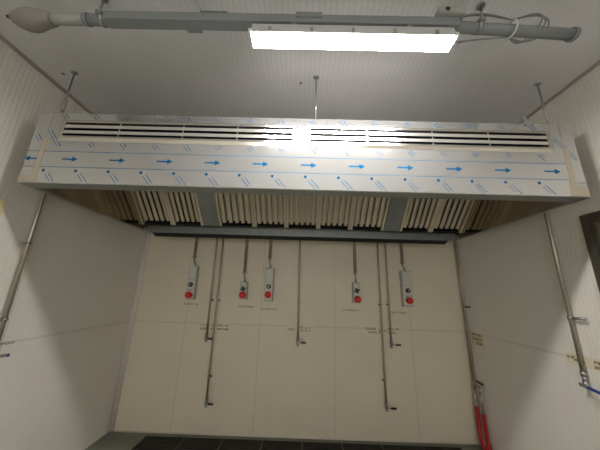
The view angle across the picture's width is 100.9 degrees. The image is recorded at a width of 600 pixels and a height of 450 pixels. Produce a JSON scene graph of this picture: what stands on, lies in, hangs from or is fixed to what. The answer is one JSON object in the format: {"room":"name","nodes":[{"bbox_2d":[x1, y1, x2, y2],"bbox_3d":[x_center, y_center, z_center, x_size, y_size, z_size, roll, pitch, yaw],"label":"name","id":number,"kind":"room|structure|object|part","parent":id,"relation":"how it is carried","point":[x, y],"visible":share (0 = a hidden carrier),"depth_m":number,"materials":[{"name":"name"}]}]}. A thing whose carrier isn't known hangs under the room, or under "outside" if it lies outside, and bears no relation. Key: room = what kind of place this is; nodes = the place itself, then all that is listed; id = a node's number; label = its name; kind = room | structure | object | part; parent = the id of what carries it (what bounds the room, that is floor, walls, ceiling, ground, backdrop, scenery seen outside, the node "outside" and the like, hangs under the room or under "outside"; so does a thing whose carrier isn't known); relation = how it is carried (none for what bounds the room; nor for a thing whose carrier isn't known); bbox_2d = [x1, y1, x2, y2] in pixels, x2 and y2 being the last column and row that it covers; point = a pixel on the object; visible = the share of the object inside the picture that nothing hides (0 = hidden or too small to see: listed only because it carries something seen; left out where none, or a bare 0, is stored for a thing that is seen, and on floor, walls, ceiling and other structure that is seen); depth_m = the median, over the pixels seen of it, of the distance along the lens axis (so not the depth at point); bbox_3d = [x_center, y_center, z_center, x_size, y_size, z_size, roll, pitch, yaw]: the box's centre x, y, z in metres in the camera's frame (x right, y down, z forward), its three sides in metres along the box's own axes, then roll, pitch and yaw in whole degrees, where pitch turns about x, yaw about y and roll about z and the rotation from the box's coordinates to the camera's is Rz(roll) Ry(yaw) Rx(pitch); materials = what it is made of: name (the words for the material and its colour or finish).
{"room":"commercial kitchen","nodes":[
{"label":"commercial kitchen","id":0,"kind":"room"},
{"bbox_2d":[0,40,145,449],"bbox_3d":[-2.171,-0.256,-0.640,0.100,3.236,8.000,2,-15,1],"label":"wall","id":1,"kind":"structure","parent":0,"point":[67,324],"depth_m":2.12,"materials":[{"name":"white paint"}]},
{"bbox_2d":[0,199,5,215],"bbox_3d":[-2.099,-0.143,1.629,0.004,0.130,0.245,2,-15,1],"label":"wall sign","id":2,"kind":"object","parent":1,"relation":"attached to","point":[2,202],"visible":1,"depth_m":1.74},
{"bbox_2d":[0,192,46,357],"bbox_3d":[-2.046,-0.005,1.936,0.107,1.915,0.068,12,-18,-34],"label":"pipe","id":3,"kind":"object","parent":1,"relation":"attached to","point":[4,319],"visible":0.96,"depth_m":1.83,"materials":[{"name":"metal"}]},
{"bbox_3d":[-2.052,0.906,1.715,0.012,0.027,0.067,2,-15,1],"label":"lever","id":4,"kind":"part","parent":3,"relation":"part of","materials":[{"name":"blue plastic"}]},
{"bbox_2d":[0,34,92,113],"bbox_3d":[-2.063,-1.806,-0.228,0.022,0.022,8.000,2,-15,1],"label":"trim","id":5,"kind":"structure","parent":1,"relation":"attached to","point":[2,38],"depth_m":1.97,"materials":[{"name":"beige plastic"}]},
{"bbox_2d":[85,431,485,449],"bbox_3d":[-0.022,1.417,-1.092,4.500,0.100,8.200,2,-15,1],"label":"floor","id":6,"kind":"structure","parent":0,"point":[112,440],"depth_m":2.73,"materials":[{"name":"tile"}]},
{"bbox_2d":[131,436,183,449],"bbox_3d":[-1.484,2.260,2.462,0.418,0.012,0.535,2,-15,1],"label":"drain grating","id":7,"kind":"object","parent":6,"relation":"on","point":[148,442],"visible":1,"depth_m":2.60,"materials":[{"name":"grey metal"}]},
{"bbox_2d":[175,437,222,449],"bbox_3d":[-1.054,2.272,2.458,0.418,0.012,0.535,2,-15,1],"label":"drain grating","id":8,"kind":"object","parent":6,"relation":"on","point":[187,443],"visible":1,"depth_m":2.61,"materials":[{"name":"grey metal"}]},
{"bbox_2d":[218,439,261,449],"bbox_3d":[-0.625,2.284,2.453,0.418,0.012,0.535,2,-15,1],"label":"drain grating","id":9,"kind":"object","parent":6,"relation":"on","point":[227,444],"visible":1,"depth_m":2.63,"materials":[{"name":"grey metal"}]},
{"bbox_2d":[261,440,300,449],"bbox_3d":[-0.195,2.296,2.449,0.418,0.012,0.535,2,-15,1],"label":"drain grating","id":10,"kind":"object","parent":6,"relation":"on","point":[266,445],"visible":1,"depth_m":2.63,"materials":[{"name":"grey metal"}]},
{"bbox_2d":[302,441,342,449],"bbox_3d":[0.235,2.308,2.444,0.418,0.012,0.535,2,-15,1],"label":"drain grating","id":11,"kind":"object","parent":6,"relation":"on","point":[306,445],"visible":1,"depth_m":2.65,"materials":[{"name":"grey metal"}]},
{"bbox_2d":[342,443,382,449],"bbox_3d":[0.665,2.320,2.440,0.418,0.012,0.535,2,-15,1],"label":"drain grating","id":12,"kind":"object","parent":6,"relation":"on","point":[346,446],"visible":1,"depth_m":2.65,"materials":[{"name":"grey metal"}]},
{"bbox_2d":[381,444,422,449],"bbox_3d":[1.095,2.332,2.435,0.418,0.012,0.535,2,-15,1],"label":"drain grating","id":13,"kind":"object","parent":6,"relation":"on","point":[385,447],"visible":1,"depth_m":2.65,"materials":[{"name":"black metal"}]},
{"bbox_2d":[421,446,461,449],"bbox_3d":[1.524,2.344,2.431,0.418,0.012,0.535,2,-15,1],"label":"drain grating","id":14,"kind":"object","parent":6,"relation":"on","point":[422,447],"visible":1,"depth_m":2.67,"materials":[{"name":"black metal"}]},
{"bbox_2d":[114,233,479,443],"bbox_3d":[-0.011,0.847,3.251,4.400,3.236,0.100,2,-15,1],"label":"wall","id":15,"kind":"structure","parent":0,"point":[262,383],"depth_m":3.02,"materials":[{"name":"white paint"}]},
{"bbox_2d":[107,232,150,432],"bbox_3d":[-2.088,0.770,3.202,0.045,3.236,0.045,2,-15,1],"label":"trim","id":16,"kind":"structure","parent":15,"relation":"attached to","point":[112,420],"depth_m":3.05,"materials":[{"name":"beige plastic"}]},
{"bbox_2d":[185,237,198,299],"bbox_3d":[-1.371,0.189,3.306,0.105,1.545,0.139,2,-15,1],"label":"station","id":17,"kind":"object","parent":15,"relation":"attached to","point":[190,294],"visible":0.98,"depth_m":3.17,"materials":[{"name":"grey plastic"}]},
{"bbox_2d":[185,280,194,297],"bbox_3d":[-1.390,0.810,3.133,0.093,0.222,0.004,2,-15,1],"label":"switch plate","id":18,"kind":"object","parent":17,"relation":"attached to","point":[191,288],"depth_m":3.13,"materials":[{"name":"grey"}]},
{"bbox_2d":[204,238,217,341],"bbox_3d":[-1.084,0.440,3.264,0.126,2.035,0.089,2,-15,1],"label":"pipe","id":19,"kind":"object","parent":15,"relation":"attached to","point":[206,338],"visible":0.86,"depth_m":3.14,"materials":[{"name":"metal"}]},
{"bbox_2d":[204,238,223,406],"bbox_3d":[-1.007,0.771,3.176,0.124,2.715,0.089,2,-15,1],"label":"pipe","id":20,"kind":"object","parent":15,"relation":"attached to","point":[206,403],"visible":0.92,"depth_m":3.03,"materials":[{"name":"metal"}]},
{"bbox_2d":[199,323,229,330],"bbox_3d":[-1.060,1.273,3.087,0.380,0.090,0.003,2,-15,1],"label":"wall sign","id":21,"kind":"object","parent":15,"relation":"attached to","point":[218,326],"depth_m":3.09,"materials":[{"name":"brown"}]},
{"bbox_2d":[239,239,248,299],"bbox_3d":[-0.698,0.198,3.302,0.088,1.525,0.139,2,-15,1],"label":"station","id":22,"kind":"object","parent":15,"relation":"attached to","point":[243,293],"visible":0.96,"depth_m":3.15,"materials":[{"name":"grey plastic"}]},
{"bbox_2d":[240,283,246,298],"bbox_3d":[-0.717,0.829,3.127,0.072,0.191,0.003,2,-15,1],"label":"switch plate","id":23,"kind":"object","parent":22,"relation":"attached to","point":[243,285],"depth_m":3.13,"materials":[{"name":"grey metal"}]},
{"bbox_2d":[264,239,273,300],"bbox_3d":[-0.378,0.213,3.297,0.105,1.538,0.139,2,-15,1],"label":"station","id":24,"kind":"object","parent":15,"relation":"attached to","point":[269,277],"visible":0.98,"depth_m":3.16,"materials":[{"name":"grey"}]},
{"bbox_2d":[264,282,272,299],"bbox_3d":[-0.397,0.833,3.124,0.093,0.218,0.004,2,-15,1],"label":"switch plate","id":25,"kind":"object","parent":24,"relation":"attached to","point":[270,289],"depth_m":3.12,"materials":[{"name":"grey"}]},
{"bbox_2d":[114,430,479,444],"bbox_3d":[-0.046,2.391,2.783,4.115,0.010,0.010,2,-15,1],"label":"trim","id":26,"kind":"structure","parent":15,"relation":"attached to","point":[115,430],"depth_m":2.78,"materials":[{"name":"beige plastic"}]},
{"bbox_2d":[287,325,312,332],"bbox_3d":[0.000,1.293,3.079,0.320,0.075,0.003,2,-15,1],"label":"wall sign","id":27,"kind":"object","parent":15,"relation":"attached to","point":[309,329],"depth_m":3.08,"materials":[{"name":"brown"}]},
{"bbox_2d":[296,240,305,345],"bbox_3d":[0.038,0.476,3.252,0.124,2.045,0.089,2,-15,1],"label":"pipe","id":28,"kind":"object","parent":15,"relation":"attached to","point":[297,338],"visible":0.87,"depth_m":3.13,"materials":[{"name":"metal"}]},
{"bbox_2d":[352,242,360,302],"bbox_3d":[0.735,0.238,3.287,0.088,1.525,0.139,2,-15,1],"label":"station","id":29,"kind":"object","parent":15,"relation":"attached to","point":[356,298],"visible":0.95,"depth_m":3.14,"materials":[{"name":"grey"}]},
{"bbox_2d":[354,283,359,301],"bbox_3d":[0.716,0.852,3.116,0.072,0.226,0.003,2,-15,1],"label":"switch plate","id":30,"kind":"object","parent":29,"relation":"attached to","point":[356,285],"depth_m":3.12,"materials":[{"name":"grey metal"}]},
{"bbox_2d":[363,326,398,335],"bbox_3d":[1.003,1.312,3.071,0.446,0.096,0.003,2,-15,1],"label":"label","id":31,"kind":"object","parent":15,"relation":"attached to","point":[368,330],"depth_m":3.07,"materials":[{"name":"brown"}]},
{"bbox_2d":[376,242,396,411],"bbox_3d":[1.051,0.813,3.137,0.140,2.695,0.076,-11,-19,40],"label":"pipe","id":32,"kind":"object","parent":15,"relation":"attached to","point":[380,304],"visible":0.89,"depth_m":3.01,"materials":[{"name":"metal"}]},
{"bbox_2d":[384,243,400,347],"bbox_3d":[1.161,0.497,3.221,0.140,2.035,0.076,-11,-19,40],"label":"pipe","id":33,"kind":"object","parent":15,"relation":"attached to","point":[388,304],"visible":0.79,"depth_m":3.12,"materials":[{"name":"metal"}]},
{"bbox_2d":[399,243,413,306],"bbox_3d":[1.376,0.268,3.277,0.125,1.550,0.139,2,-15,1],"label":"station","id":34,"kind":"object","parent":15,"relation":"attached to","point":[405,276],"visible":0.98,"depth_m":3.14,"materials":[{"name":"grey"}]},
{"bbox_2d":[403,286,413,305],"bbox_3d":[1.357,0.885,3.105,0.113,0.235,0.004,2,-15,1],"label":"switch plate","id":35,"kind":"object","parent":34,"relation":"attached to","point":[406,294],"depth_m":3.10,"materials":[{"name":"grey metal"}]},
{"bbox_2d":[453,241,483,444],"bbox_3d":[2.073,0.888,3.167,0.030,3.236,0.030,2,-15,1],"label":"trim","id":36,"kind":"structure","parent":15,"relation":"attached to","point":[453,241],"depth_m":3.05,"materials":[{"name":"beige plastic"}]},
{"bbox_2d":[0,0,599,123],"bbox_3d":[0.027,-1.807,-0.234,4.400,0.100,8.200,2,-15,1],"label":"ceiling","id":37,"kind":"structure","parent":0,"point":[120,71],"depth_m":1.86,"materials":[{"name":"white paint"}]},
{"bbox_2d":[60,71,78,112],"bbox_3d":[-1.811,-1.020,1.930,0.044,0.416,0.028,2,-15,1],"label":"rod","id":38,"kind":"object","parent":37,"relation":"hanging from","point":[74,73],"visible":0.88,"depth_m":1.93,"materials":[{"name":"metal"}]},
{"bbox_2d":[17,113,590,243],"bbox_3d":[0.009,-0.324,2.448,3.877,0.675,1.486,2,-15,1],"label":"extractor hood","id":39,"kind":"object","parent":38,"relation":"hanging from","point":[379,181],"visible":1,"depth_m":1.76,"materials":[{"name":"metal"}]},
{"bbox_3d":[-1.910,-0.369,2.483,0.022,0.562,1.452,2,-15,1],"label":"panel","id":40,"kind":"part","parent":39,"relation":"part of","materials":[{"name":"metal"}]},
{"bbox_2d":[57,120,297,146],"bbox_3d":[-0.877,-0.659,1.794,1.722,0.172,0.042,2,-15,1],"label":"grille","id":41,"kind":"object","parent":39,"relation":"attached to","point":[64,126],"depth_m":1.78,"materials":[{"name":"silver metal"}]},
{"bbox_3d":[-1.061,-0.220,2.867,0.190,0.390,0.390,2,-15,1],"label":"blanking panel","id":42,"kind":"part","parent":39,"relation":"part of","materials":[{"name":"metal"}]},
{"bbox_3d":[0.015,-0.133,3.160,3.845,0.558,0.012,2,-15,1],"label":"panel","id":43,"kind":"part","parent":39,"relation":"part of","materials":[{"name":"metal"}]},
{"bbox_3d":[0.011,-0.501,1.751,3.869,0.546,0.020,2,-15,1],"label":"panel","id":44,"kind":"part","parent":39,"relation":"part of","materials":[{"name":"metal"}]},
{"bbox_3d":[1.098,-0.160,2.844,0.190,0.390,0.390,2,-15,1],"label":"blanking panel","id":45,"kind":"part","parent":39,"relation":"part of","materials":[{"name":"metal"}]},
{"bbox_2d":[305,126,553,152],"bbox_3d":[0.911,-0.609,1.776,1.749,0.172,0.042,2,-15,1],"label":"grille","id":46,"kind":"object","parent":39,"relation":"attached to","point":[545,135],"depth_m":1.76,"materials":[{"name":"silver metal"}]},
{"bbox_3d":[1.935,-0.262,2.443,0.022,0.562,1.452,2,-15,1],"label":"panel","id":47,"kind":"part","parent":39,"relation":"part of","materials":[{"name":"metal"}]},
{"bbox_2d":[6,0,581,43],"bbox_3d":[-0.054,-1.226,1.453,3.370,0.201,0.172,2,-15,1],"label":"pipe","id":48,"kind":"object","parent":37,"relation":"attached to","point":[33,20],"depth_m":1.43,"materials":[{"name":"grey plastic"}]},
{"bbox_3d":[1.167,-1.145,1.446,0.543,0.112,0.127,2,-15,1],"label":"cable coil","id":49,"kind":"part","parent":48,"relation":"part of","materials":[{"name":"grey plastic"}]},
{"bbox_2d":[313,76,318,118],"bbox_3d":[0.123,-0.968,1.902,0.044,0.416,0.028,2,-15,1],"label":"rod","id":50,"kind":"object","parent":37,"relation":"hanging from","point":[314,77],"visible":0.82,"depth_m":1.91,"materials":[{"name":"metal"}]},
{"bbox_3d":[0.123,-0.968,1.902,0.010,0.408,0.010,8,-16,-21],"label":"rod","id":51,"kind":"part","parent":50,"relation":"part of","materials":[{"name":"metal"}]},
{"bbox_2d":[533,83,548,123],"bbox_3d":[1.870,-0.914,1.903,0.044,0.416,0.028,2,-15,1],"label":"rod","id":52,"kind":"object","parent":37,"relation":"hanging from","point":[535,84],"visible":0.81,"depth_m":1.91,"materials":[{"name":"metal"}]},
{"bbox_2d":[248,22,459,51],"bbox_3d":[0.311,-1.091,1.422,1.194,0.123,0.104,2,-15,1],"label":"ceiling light","id":53,"kind":"object","parent":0,"point":[293,35],"visible":1,"depth_m":1.38,"materials":[{"name":"grey plastic"}]},
{"bbox_2d":[251,32,455,51],"bbox_3d":[0.294,-1.038,1.408,1.131,0.010,0.092,2,-15,1],"label":"diffuser","id":54,"kind":"object","parent":53,"relation":"attached to","point":[382,41],"depth_m":1.39,"materials":[{"name":"white plastic"}]},
{"bbox_2d":[457,65,599,449],"bbox_3d":[2.127,-0.136,-0.685,0.100,3.236,8.000,2,-15,1],"label":"wall","id":55,"kind":"structure","parent":0,"point":[533,398],"depth_m":2.13,"materials":[{"name":"white paint"}]},
{"bbox_2d":[454,240,484,413],"bbox_3d":[2.056,0.807,3.088,0.067,2.650,0.148,2,-15,1],"label":"pipe","id":56,"kind":"object","parent":55,"relation":"attached to","point":[474,383],"visible":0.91,"depth_m":2.97,"materials":[{"name":"metal"}]},
{"bbox_2d":[474,406,487,449],"bbox_3d":[1.979,2.172,2.472,0.052,0.393,0.639,1,-15,2],"label":"hose","id":57,"kind":"object","parent":56,"relation":"hanging from","point":[476,408],"visible":1,"depth_m":2.73,"materials":[{"name":"red rubber"}]},
{"bbox_2d":[481,413,491,449],"bbox_3d":[2.016,2.177,2.411,0.051,0.353,0.603,2,-15,1],"label":"hose","id":58,"kind":"object","parent":56,"relation":"hanging from","point":[485,430],"visible":1,"depth_m":2.67,"materials":[{"name":"red rubber"}]},
{"bbox_2d":[471,332,484,347],"bbox_3d":[2.071,1.336,2.887,0.003,0.143,0.210,2,-15,1],"label":"label","id":59,"kind":"object","parent":55,"relation":"attached to","point":[477,339],"depth_m":2.88,"materials":[{"name":"brown"}]},
{"bbox_2d":[517,60,599,123],"bbox_3d":[2.115,-1.691,-0.271,0.018,0.018,8.000,2,-15,1],"label":"trim","id":60,"kind":"structure","parent":55,"relation":"attached to","point":[596,64],"depth_m":1.99,"materials":[{"name":"beige plastic"}]},
{"bbox_2d":[543,212,599,394],"bbox_3d":[2.054,0.172,1.947,0.083,2.009,0.168,2,-15,1],"label":"pipe","id":61,"kind":"object","parent":55,"relation":"attached to","point":[583,373],"visible":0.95,"depth_m":1.87,"materials":[{"name":"metal"}]},
{"bbox_3d":[1.989,1.121,1.688,0.012,0.038,0.155,2,-15,1],"label":"lever","id":62,"kind":"part","parent":61,"relation":"part of","materials":[{"name":"blue plastic"}]},
{"bbox_2d":[565,352,599,371],"bbox_3d":[2.069,0.983,1.749,0.003,0.077,0.360,2,-15,1],"label":"label","id":63,"kind":"object","parent":55,"relation":"attached to","point":[590,363],"depth_m":1.79,"materials":[{"name":"brown"}]},
{"bbox_2d":[579,211,599,292],"bbox_3d":[2.106,0.874,1.098,0.122,2.200,0.965,2,-15,1],"label":"door","id":64,"kind":"structure","parent":55,"relation":"in","point":[590,223],"depth_m":1.76,"materials":[{"name":"metal"}]}
]}

